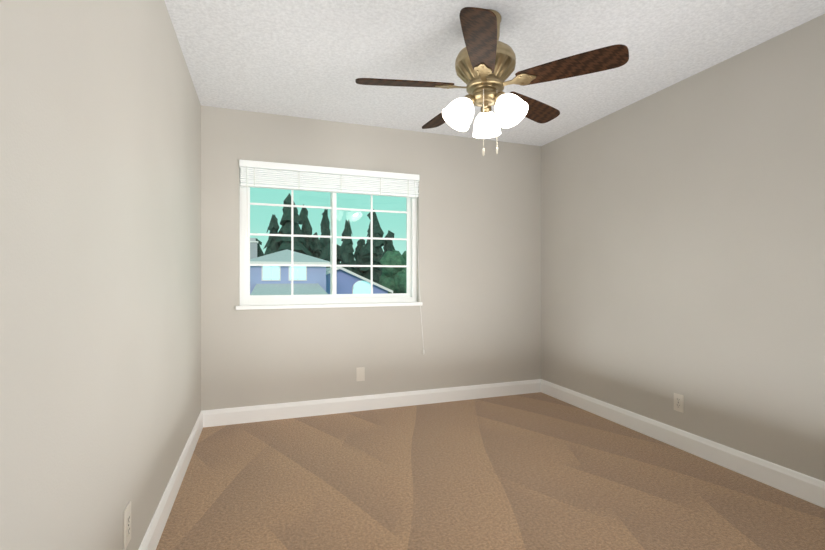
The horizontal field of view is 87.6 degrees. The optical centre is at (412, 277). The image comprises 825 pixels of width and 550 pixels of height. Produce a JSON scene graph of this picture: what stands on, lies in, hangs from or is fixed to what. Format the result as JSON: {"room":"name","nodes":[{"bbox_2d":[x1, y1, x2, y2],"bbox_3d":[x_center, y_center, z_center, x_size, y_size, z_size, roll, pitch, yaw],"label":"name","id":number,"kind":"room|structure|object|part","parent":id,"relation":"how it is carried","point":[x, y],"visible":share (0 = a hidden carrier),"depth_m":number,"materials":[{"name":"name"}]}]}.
{"room":"empty bedroom","nodes":[
{"label":"empty bedroom","id":0,"kind":"room"},
{"bbox_2d":[0,0,200,549],"bbox_3d":[-0.940,-0.085,1.164,0.140,2.440,4.680,0,0,-19],"label":"wall","id":1,"kind":"structure","parent":0,"point":[100,257],"depth_m":1.18,"materials":[{"name":"paint"}]},
{"bbox_2d":[123,501,130,549],"bbox_3d":[-0.964,0.839,1.456,0.008,0.130,0.072,0,0,-19],"label":"electrical outlet","id":2,"kind":"object","parent":1,"relation":"attached to","point":[126,525],"visible":1,"depth_m":1.44,"materials":[{"name":"white plastic"}]},
{"bbox_2d":[138,411,202,549],"bbox_3d":[-0.866,1.073,1.190,0.016,0.125,4.400,0,0,-19],"label":"baseboard","id":3,"kind":"structure","parent":1,"relation":"attached to","point":[152,536],"depth_m":2.11,"materials":[{"name":"white wood"}]},
{"bbox_2d":[201,106,540,410],"bbox_3d":[-0.185,-0.085,3.836,3.060,2.440,0.140,0,0,-19],"label":"wall","id":4,"kind":"structure","parent":0,"point":[479,250],"depth_m":3.77,"materials":[{"name":"paint"}]},
{"bbox_2d":[240,167,416,304],"bbox_3d":[-0.677,-0.347,3.684,1.490,1.135,0.070,0,0,-19],"label":"window","id":5,"kind":"structure","parent":4,"relation":"in","point":[248,298],"depth_m":3.66,"materials":[{"name":"white plastic"}]},
{"bbox_3d":[-0.996,-0.347,3.565,0.657,0.983,0.012,0,0,-19],"label":"window muntin","id":6,"kind":"part","parent":5,"relation":"part of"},
{"bbox_2d":[239,160,423,354],"bbox_3d":[-0.625,-0.114,3.602,1.529,1.598,0.077,0,0,-19],"label":"window blind","id":7,"kind":"object","parent":5,"relation":"attached to","point":[302,180],"visible":1,"depth_m":3.56,"materials":[{"name":"white plastic"}]},
{"bbox_3d":[-0.364,-0.347,3.817,0.657,0.983,0.012,0,0,-19],"label":"window muntin","id":8,"kind":"part","parent":5,"relation":"part of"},
{"bbox_2d":[236,302,422,309],"bbox_3d":[-0.665,0.235,3.649,1.540,0.030,0.175,0,0,-19],"label":"window sill","id":9,"kind":"structure","parent":4,"relation":"attached to","point":[294,306],"depth_m":3.54,"materials":[{"name":"white wood"}]},
{"bbox_2d":[356,367,364,380],"bbox_3d":[-0.443,0.825,3.667,0.072,0.116,0.008,0,0,-19],"label":"electrical outlet","id":10,"kind":"object","parent":4,"relation":"attached to","point":[360,373],"visible":1,"depth_m":3.66,"materials":[{"name":"beige plastic"}]},
{"bbox_2d":[202,379,540,427],"bbox_3d":[-0.159,1.073,3.763,3.060,0.125,0.016,0,0,-19],"label":"baseboard","id":11,"kind":"structure","parent":4,"relation":"attached to","point":[239,415],"depth_m":3.66,"materials":[{"name":"white wood"}]},
{"bbox_2d":[156,392,824,549],"bbox_3d":[0.569,1.195,1.695,3.340,0.120,4.680,0,0,-19],"label":"floor","id":12,"kind":"structure","parent":0,"point":[536,471],"depth_m":2.30,"materials":[{"name":"brown carpet"}]},
{"bbox_2d":[164,0,824,145],"bbox_3d":[0.569,-1.365,1.695,3.340,0.120,4.680,0,0,-19],"label":"ceiling","id":13,"kind":"structure","parent":0,"point":[312,59],"depth_m":2.45,"materials":[{"name":"white paint"}]},
{"bbox_2d":[355,7,628,155],"bbox_3d":[0.341,-0.948,2.199,1.245,0.714,1.217,0,0,-19],"label":"ceiling fan","id":14,"kind":"object","parent":13,"relation":"hanging from","point":[485,62],"visible":1,"depth_m":2.07,"materials":[{"name":"brown wood"}]},
{"bbox_3d":[-0.038,-0.959,2.131,0.484,0.040,0.212,0,0,-19],"label":"blade","id":15,"kind":"part","parent":14,"relation":"part of","materials":[{"name":"brown wood"}]},
{"bbox_3d":[0.194,-0.959,2.535,0.149,0.040,0.486,0,0,-19],"label":"blade","id":16,"kind":"part","parent":14,"relation":"part of","materials":[{"name":"brown wood"}]},
{"bbox_3d":[0.279,-0.959,1.770,0.328,0.040,0.450,0,0,-19],"label":"blade","id":17,"kind":"part","parent":14,"relation":"part of","materials":[{"name":"brown wood"}]},
{"bbox_3d":[0.366,-1.014,2.167,0.298,0.086,0.298,0,0,-19],"label":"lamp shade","id":18,"kind":"part","parent":14,"relation":"part of","materials":[{"name":"gold metal"}]},
{"bbox_3d":[0.665,-0.959,2.441,0.473,0.040,0.271,0,0,-19],"label":"blade","id":19,"kind":"part","parent":14,"relation":"part of","materials":[{"name":"brown wood"}]},
{"bbox_3d":[0.718,-0.959,1.964,0.376,0.040,0.418,0,0,-19],"label":"blade","id":20,"kind":"part","parent":14,"relation":"part of","materials":[{"name":"brown wood"}]},
{"bbox_2d":[541,14,824,481],"bbox_3d":[2.078,-0.085,2.227,0.140,2.440,4.680,0,0,-19],"label":"wall","id":21,"kind":"structure","parent":0,"point":[682,237],"depth_m":2.69,"materials":[{"name":"paint"}]},
{"bbox_2d":[674,393,683,412],"bbox_3d":[1.774,0.835,2.867,0.008,0.116,0.072,0,0,-19],"label":"electrical outlet","id":22,"kind":"object","parent":21,"relation":"attached to","point":[679,402],"visible":1,"depth_m":2.86,"materials":[{"name":"beige plastic"}]},
{"bbox_2d":[541,379,824,507],"bbox_3d":[2.005,1.073,2.201,0.016,0.125,4.400,0,0,-19],"label":"baseboard","id":23,"kind":"structure","parent":21,"relation":"attached to","point":[797,484],"depth_m":2.68,"materials":[{"name":"white wood"}]},
{"label":"outside","id":24,"kind":"structure","parent":0,"visible":0},
{"bbox_3d":[-11.454,4.185,61.338,140.000,0.300,115.100,0,0,-19],"label":"terrain","id":25,"kind":"structure","parent":24,"visible":0},
{"bbox_2d":[250,238,329,294],"bbox_3d":[-9.513,0.632,32.547,5.933,6.806,13.400,0,0,-19],"label":"house","id":26,"kind":"structure","parent":25,"relation":"on","point":[307,272],"depth_m":29.80,"materials":[{"name":"teal"}]},
{"bbox_2d":[256,193,394,284],"bbox_3d":[-10.519,-2.502,48.582,17.760,13.074,14.139,0,0,-19],"label":"conifers","id":27,"kind":"object","parent":25,"relation":"on","point":[319,249],"depth_m":45.38,"materials":[{"name":"green plant"}]},
{"bbox_2d":[326,267,392,293],"bbox_3d":[-7.251,1.560,38.603,8.992,4.950,8.360,0,0,-19],"label":"house","id":28,"kind":"structure","parent":25,"relation":"on","point":[345,276],"depth_m":35.31,"materials":[{"name":"teal paint"}]},
{"bbox_2d":[379,250,405,292],"bbox_3d":[-0.598,0.635,39.789,5.319,6.800,6.212,0,0,-19],"label":"leafy trees","id":29,"kind":"object","parent":25,"relation":"on","point":[393,258],"depth_m":38.40,"materials":[{"name":"green plant"}]}
]}

